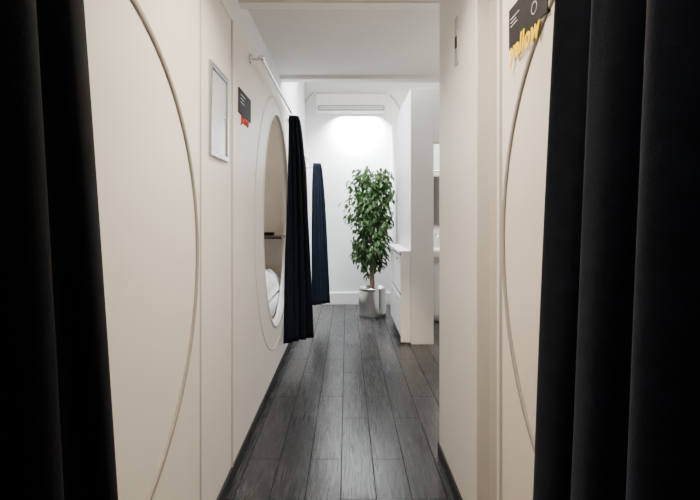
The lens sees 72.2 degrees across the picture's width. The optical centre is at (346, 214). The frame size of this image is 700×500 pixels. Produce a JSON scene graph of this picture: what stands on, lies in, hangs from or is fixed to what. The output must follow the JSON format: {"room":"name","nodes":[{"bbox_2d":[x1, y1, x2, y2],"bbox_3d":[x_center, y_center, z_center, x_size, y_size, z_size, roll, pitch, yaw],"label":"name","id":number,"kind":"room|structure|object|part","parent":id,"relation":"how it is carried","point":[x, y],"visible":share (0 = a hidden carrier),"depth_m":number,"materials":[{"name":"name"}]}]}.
{"room":"dormitory","nodes":[
{"label":"dormitory","id":0,"kind":"room"},
{"bbox_2d":[202,0,230,499],"bbox_3d":[-1.157,0.140,2.090,1.186,2.180,0.500,0,0,0],"label":"wall","id":1,"kind":"structure","parent":0,"point":[216,23],"depth_m":2.04,"materials":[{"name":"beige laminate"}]},
{"bbox_2d":[209,59,228,162],"bbox_3d":[-0.558,-0.440,2.100,0.012,0.390,0.290,0,0,0],"label":"access panel","id":2,"kind":"object","parent":1,"relation":"attached to","point":[218,82],"visible":1,"depth_m":2.09,"materials":[{"name":"silver metal"}]},
{"bbox_3d":[-0.558,-0.440,1.967,0.012,0.342,0.024,0,0,0],"label":"frame","id":3,"kind":"part","parent":2,"relation":"part of","materials":[{"name":"white metal"}]},
{"bbox_3d":[-0.558,-0.623,2.100,0.012,0.024,0.290,0,0,0],"label":"frame","id":4,"kind":"part","parent":2,"relation":"part of","materials":[{"name":"white metal"}]},
{"bbox_3d":[-0.558,-0.257,2.100,0.012,0.024,0.290,0,0,0],"label":"frame","id":5,"kind":"part","parent":2,"relation":"part of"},
{"bbox_3d":[-0.561,-0.440,2.100,0.005,0.342,0.242,0,0,0],"label":"hatch door","id":6,"kind":"part","parent":2,"relation":"part of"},
{"bbox_3d":[-0.558,-0.440,2.233,0.012,0.342,0.024,0,0,0],"label":"frame","id":7,"kind":"part","parent":2,"relation":"part of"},
{"bbox_2d":[224,0,304,140],"bbox_3d":[-1.195,-1.476,2.700,1.170,1.048,8.600,0,0,0],"label":"wall","id":8,"kind":"structure","parent":0,"point":[293,92],"depth_m":3.73,"materials":[{"name":"white paint"}]},
{"bbox_2d":[200,0,201,499],"bbox_3d":[-0.569,0.140,1.834,0.023,2.180,0.012,0,0,0],"label":"trim","id":9,"kind":"structure","parent":8,"relation":"attached to","point":[200,0],"depth_m":1.83,"materials":[{"name":"white paint"}]},
{"bbox_2d":[231,20,232,466],"bbox_3d":[-0.569,0.140,2.345,0.023,2.180,0.014,0,0,0],"label":"trim","id":10,"kind":"structure","parent":8,"relation":"attached to","point":[231,20],"depth_m":2.34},
{"bbox_2d":[219,0,308,149],"bbox_3d":[-0.590,-0.967,2.700,0.060,0.026,8.600,0,0,0],"label":"trim","id":11,"kind":"structure","parent":8,"relation":"attached to","point":[223,3],"depth_m":2.73,"materials":[{"name":"beige laminate"}]},
{"bbox_2d":[280,76,439,81],"bbox_3d":[0.845,-1.617,4.415,2.910,0.765,0.110,0,0,0],"label":"trim","id":12,"kind":"structure","parent":8,"relation":"attached to","point":[282,78],"depth_m":4.36,"materials":[{"name":"paint"}]},
{"bbox_2d":[238,0,439,1],"bbox_3d":[0.845,-1.260,0.550,2.910,0.120,4.300,0,0,0],"label":"ceiling","id":13,"kind":"structure","parent":0,"point":[238,0],"depth_m":2.69,"materials":[{"name":"paint"}]},
{"bbox_2d":[239,2,439,8],"bbox_3d":[0.845,-1.256,2.740,2.910,0.128,0.080,0,0,0],"label":"ceiling beam","id":14,"kind":"structure","parent":13,"relation":"attached to","point":[244,5],"depth_m":2.73,"materials":[{"name":"paint"}]},
{"bbox_2d":[226,304,454,499],"bbox_3d":[0.200,1.350,2.775,4.200,0.100,8.750,0,0,0],"label":"floor","id":15,"kind":"structure","parent":0,"point":[351,411],"depth_m":3.02,"materials":[{"name":"grey wood"}]},
{"bbox_2d":[84,0,199,499],"bbox_3d":[-1.151,0.175,0.615,1.197,2.250,2.420,0,0,0],"label":"pod","id":16,"kind":"object","parent":15,"relation":"on","point":[144,55],"visible":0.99,"depth_m":1.35,"materials":[{"name":"beige plastic"}]},
{"bbox_3d":[-0.556,0.140,1.010,0.007,1.506,1.586,0,0,0],"label":"ring trim","id":17,"kind":"part","parent":16,"relation":"part of","materials":[{"name":"white plastic"}]},
{"bbox_3d":[-0.515,-0.905,0.300,0.090,0.060,1.440,0,0,0],"label":"rail","id":18,"kind":"object","parent":16,"relation":"attached to","visible":0},
{"bbox_2d":[0,0,117,499],"bbox_3d":[-0.487,0.055,0.650,0.093,1.890,0.893,0,0,0],"label":"curtain","id":19,"kind":"object","parent":18,"relation":"hanging from","point":[57,442],"visible":1,"depth_m":0.74,"materials":[{"name":"black fabric"}]},
{"bbox_2d":[233,22,287,462],"bbox_3d":[-1.153,0.175,3.515,1.195,2.250,2.320,0,0,0],"label":"pod","id":20,"kind":"object","parent":15,"relation":"on","point":[260,150],"visible":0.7,"depth_m":2.91,"materials":[{"name":"white plastic"}]},
{"bbox_2d":[238,87,250,127],"bbox_3d":[-0.556,-0.567,2.620,0.008,0.185,0.300,0,0,0],"label":"sign","id":21,"kind":"object","parent":20,"relation":"attached to","point":[244,103],"visible":1,"depth_m":2.59,"materials":[{"name":"black plastic"}]},
{"bbox_2d":[216,342,292,499],"bbox_3d":[-0.565,1.265,2.685,0.021,0.070,8.570,0,0,0],"label":"baseboard","id":22,"kind":"structure","parent":20,"relation":"attached to","point":[225,489],"depth_m":2.72,"materials":[{"name":"grey wood"}]},
{"bbox_3d":[-0.558,0.060,3.780,0.003,1.952,1.772,0,0,0],"label":"ring trim","id":23,"kind":"part","parent":20,"relation":"part of","materials":[{"name":"white plastic"}]},
{"bbox_2d":[249,54,293,121],"bbox_3d":[-0.515,-0.900,3.650,0.090,0.060,1.840,0,0,0],"label":"rail","id":24,"kind":"object","parent":20,"relation":"attached to","point":[261,58],"visible":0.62,"depth_m":3.08,"materials":[{"name":"silver metal"}]},
{"bbox_3d":[-0.490,-0.900,3.650,0.024,0.024,1.800,0,0,0],"label":"rod","id":25,"kind":"part","parent":24,"relation":"part of","materials":[{"name":"silver metal"}]},
{"bbox_2d":[283,115,313,343],"bbox_3d":[-0.444,0.115,4.252,0.331,1.991,0.080,0,0,-42],"label":"curtain","id":26,"kind":"object","parent":24,"relation":"hanging from","point":[298,307],"visible":1,"depth_m":4.25,"materials":[{"name":"black fabric"}]},
{"bbox_2d":[268,290,279,317],"bbox_3d":[-1.150,0.778,3.515,1.060,0.200,2.100,0,0,0],"label":"mattress","id":27,"kind":"object","parent":20,"relation":"on","point":[273,302],"visible":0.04,"depth_m":4.10,"materials":[{"name":"white fabric"}]},
{"bbox_2d":[265,268,280,300],"bbox_3d":[-1.120,0.575,4.120,1.000,0.205,1.000,0,0,0],"label":"duvet","id":28,"kind":"object","parent":27,"relation":"on","point":[273,281],"visible":0.11,"depth_m":4.18,"materials":[{"name":"white fabric"}]},
{"bbox_2d":[264,235,284,238],"bbox_3d":[-0.948,0.207,4.510,0.704,0.025,0.259,0,0,0],"label":"shelf","id":29,"kind":"object","parent":20,"relation":"attached to","point":[274,236],"depth_m":4.38,"materials":[{"name":"wood"}]},
{"bbox_2d":[264,232,273,235],"bbox_3d":[-0.780,0.179,4.575,0.160,0.029,0.110,0,0,0],"label":"box","id":30,"kind":"object","parent":29,"relation":"on","point":[265,233],"visible":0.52,"depth_m":4.52,"materials":[{"name":"black plastic"}]},
{"bbox_2d":[303,141,307,204],"bbox_3d":[-1.153,0.175,5.830,1.195,2.250,2.290,0,0,0],"label":"pod","id":31,"kind":"object","parent":15,"relation":"on","point":[305,146],"visible":0.16,"depth_m":6.71,"materials":[{"name":"white plastic"}]},
{"bbox_2d":[304,153,312,168],"bbox_3d":[-0.505,-0.660,5.775,0.110,0.060,1.890,0,0,0],"label":"rail","id":32,"kind":"object","parent":31,"relation":"attached to","point":[307,159],"visible":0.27,"depth_m":5.95,"materials":[{"name":"silver metal"}]},
{"bbox_2d":[312,163,329,304],"bbox_3d":[-0.340,0.225,5.816,0.281,1.711,0.092,0,0,-40],"label":"curtain","id":33,"kind":"object","parent":32,"relation":"hanging from","point":[320,268],"visible":0.98,"depth_m":5.81,"materials":[{"name":"blue fabric"}]},
{"bbox_2d":[338,166,394,318],"bbox_3d":[0.252,0.336,6.221,0.736,1.928,0.728,0,0,0],"label":"potted ficus","id":34,"kind":"object","parent":15,"relation":"on","point":[372,297],"visible":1,"depth_m":6.09,"materials":[{"name":"plant"}]},
{"bbox_2d":[358,285,386,318],"bbox_3d":[0.325,1.115,6.200,0.372,0.370,0.372,0,0,0],"label":"pot","id":35,"kind":"object","parent":34,"relation":"attached to","point":[371,298],"depth_m":6.05,"materials":[{"name":"metal"}]},
{"bbox_2d":[389,244,409,343],"bbox_3d":[0.579,0.830,5.384,0.118,0.940,1.122,0,0,0],"label":"base cabinet","id":36,"kind":"object","parent":15,"relation":"on","point":[400,256],"visible":1,"depth_m":4.85,"materials":[{"name":"white paint"}]},
{"bbox_3d":[0.549,0.600,5.672,0.022,0.380,0.520,0,0,0],"label":"drawer","id":37,"kind":"part","parent":36,"relation":"part of","materials":[{"name":"white paint"}]},
{"bbox_3d":[0.549,1.025,5.672,0.022,0.390,0.520,0,0,0],"label":"drawer","id":38,"kind":"part","parent":36,"relation":"part of","materials":[{"name":"white paint"}]},
{"bbox_3d":[0.549,0.600,5.104,0.022,0.380,0.518,0,0,0],"label":"drawer","id":39,"kind":"part","parent":36,"relation":"part of","materials":[{"name":"white paint"}]},
{"bbox_3d":[0.549,1.025,5.104,0.022,0.390,0.518,0,0,0],"label":"drawer","id":40,"kind":"part","parent":36,"relation":"part of","materials":[{"name":"white paint"}]},
{"bbox_3d":[0.590,0.833,4.830,0.097,0.895,0.010,0,0,0],"label":"panel","id":41,"kind":"part","parent":36,"relation":"part of","materials":[{"name":"white paint"}]},
{"bbox_2d":[434,234,439,320],"bbox_3d":[1.140,0.769,6.000,0.520,1.061,0.520,0,0,0],"label":"washbasin","id":42,"kind":"object","parent":15,"relation":"on","point":[436,249],"visible":0.37,"depth_m":5.92,"materials":[{"name":"white ceramic"}]},
{"bbox_2d":[434,234,437,247],"bbox_3d":[1.140,0.335,6.131,0.024,0.191,0.162,0,0,0],"label":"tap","id":43,"kind":"object","parent":42,"relation":"on","point":[436,235],"depth_m":6.19,"materials":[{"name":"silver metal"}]},
{"bbox_2d":[434,247,439,261],"bbox_3d":[1.140,0.500,6.000,0.520,0.160,0.520,0,0,0],"label":"basin","id":44,"kind":"object","parent":42,"relation":"in","point":[436,249],"depth_m":5.79,"materials":[{"name":"white ceramic"}]},
{"bbox_2d":[501,0,554,499],"bbox_3d":[1.047,0.052,0.472,1.106,2.495,2.145,0,0,0],"label":"pod","id":45,"kind":"object","parent":15,"relation":"on","point":[525,86],"visible":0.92,"depth_m":1.37,"materials":[{"name":"beige plastic"}]},
{"bbox_2d":[509,0,549,68],"bbox_3d":[0.495,-0.530,1.320,0.010,0.180,0.280,0,0,0],"label":"sign","id":46,"kind":"object","parent":45,"relation":"attached to","point":[525,15],"visible":1,"depth_m":1.33,"materials":[{"name":"black plastic"}]},
{"bbox_2d":[510,10,518,27],"bbox_3d":[0.491,-0.574,1.405,0.002,0.024,0.070,0,0,0],"label":"print","id":47,"kind":"object","parent":46,"relation":"attached to","point":[514,17],"depth_m":1.41},
{"bbox_3d":[0.460,-0.905,0.400,0.080,0.060,1.640,0,0,0],"label":"rail","id":48,"kind":"object","parent":45,"relation":"attached to","visible":0},
{"bbox_2d":[533,0,699,499],"bbox_3d":[0.435,0.055,0.610,0.082,1.890,1.070,0,0,1],"label":"curtain","id":49,"kind":"object","parent":48,"relation":"hanging from","point":[618,398],"visible":1,"depth_m":0.76,"materials":[{"name":"black fabric"}]},
{"bbox_2d":[248,9,439,75],"bbox_3d":[0.845,-1.317,3.610,2.910,0.105,1.660,0,0,0],"label":"ceiling","id":50,"kind":"structure","parent":0,"point":[299,42],"depth_m":3.50,"materials":[{"name":"paint"}]},
{"bbox_2d":[305,82,439,292],"bbox_3d":[0.200,-0.350,7.075,4.200,3.300,0.150,0,0,0],"label":"wall","id":51,"kind":"structure","parent":0,"point":[343,144],"depth_m":7.00,"materials":[{"name":"white paint"}]},
{"bbox_2d":[305,93,399,113],"bbox_3d":[0.070,-1.554,6.899,1.430,0.457,0.202,0,0,0],"label":"air conditioner","id":52,"kind":"object","parent":51,"relation":"attached to","point":[326,103],"visible":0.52,"depth_m":6.82,"materials":[{"name":"paint"}]},
{"bbox_2d":[318,105,383,110],"bbox_3d":[0.060,-1.520,6.821,0.940,0.070,0.018,0,0,0],"label":"outlet","id":53,"kind":"object","parent":52,"relation":"attached to","point":[320,107],"depth_m":6.81,"materials":[{"name":"white plastic"}]},
{"bbox_2d":[326,293,390,303],"bbox_3d":[0.045,1.215,6.987,1.190,0.170,0.025,0,0,0],"label":"baseboard","id":54,"kind":"structure","parent":51,"relation":"attached to","point":[335,298],"depth_m":6.97,"materials":[{"name":"white paint"}]},
{"bbox_2d":[434,170,439,224],"bbox_3d":[1.300,-0.250,6.980,0.700,0.800,0.036,0,0,0],"label":"mirror","id":55,"kind":"object","parent":51,"relation":"attached to","point":[436,172],"visible":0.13,"depth_m":6.96,"materials":[{"name":"clear glass"}]},
{"bbox_2d":[391,89,433,343],"bbox_3d":[0.755,0.015,5.910,0.230,2.570,2.180,0,0,0],"label":"wall partition","id":56,"kind":"structure","parent":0,"point":[415,118],"depth_m":4.82,"materials":[{"name":"paint"}]},
{"bbox_2d":[396,122,396,240],"bbox_3d":[0.639,-0.430,6.203,0.004,1.540,0.006,0,0,0],"label":"trim","id":57,"kind":"structure","parent":56,"relation":"attached to","point":[396,122],"depth_m":6.20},
{"bbox_2d":[434,89,439,143],"bbox_3d":[1.585,-1.000,4.881,1.430,0.540,0.117,0,0,0],"label":"wall partition header","id":58,"kind":"structure","parent":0,"point":[436,91],"depth_m":4.82,"materials":[{"name":"paint"}]},
{"bbox_2d":[440,0,488,499],"bbox_3d":[0.570,0.050,2.230,0.140,2.500,0.740,0,0,0],"label":"wall","id":59,"kind":"structure","parent":0,"point":[464,88],"depth_m":2.04,"materials":[{"name":"white paint"}]},
{"bbox_2d":[438,442,462,499],"bbox_3d":[0.506,1.265,2.228,0.028,0.070,0.755,0,0,0],"label":"baseboard","id":60,"kind":"structure","parent":59,"relation":"attached to","point":[455,491],"depth_m":2.33,"materials":[{"name":"grey wood"}]},
{"bbox_2d":[454,15,457,66],"bbox_3d":[0.498,-0.790,2.185,0.011,0.220,0.060,0,0,0],"label":"latch plate","id":61,"kind":"object","parent":59,"relation":"attached to","point":[456,18],"visible":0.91,"depth_m":2.17,"materials":[{"name":"silver metal"}]},
{"bbox_2d":[489,0,496,499],"bbox_3d":[0.595,0.050,1.710,0.090,2.500,0.300,0,0,0],"label":"wall","id":62,"kind":"structure","parent":0,"point":[492,3],"depth_m":1.81,"materials":[{"name":"grey paint"}]},
{"bbox_2d":[497,0,501,499],"bbox_3d":[0.544,0.050,1.710,0.016,2.500,0.020,0,0,0],"label":"trim","id":63,"kind":"structure","parent":62,"relation":"attached to","point":[499,2],"depth_m":1.70,"materials":[{"name":"beige laminate"}]}
]}

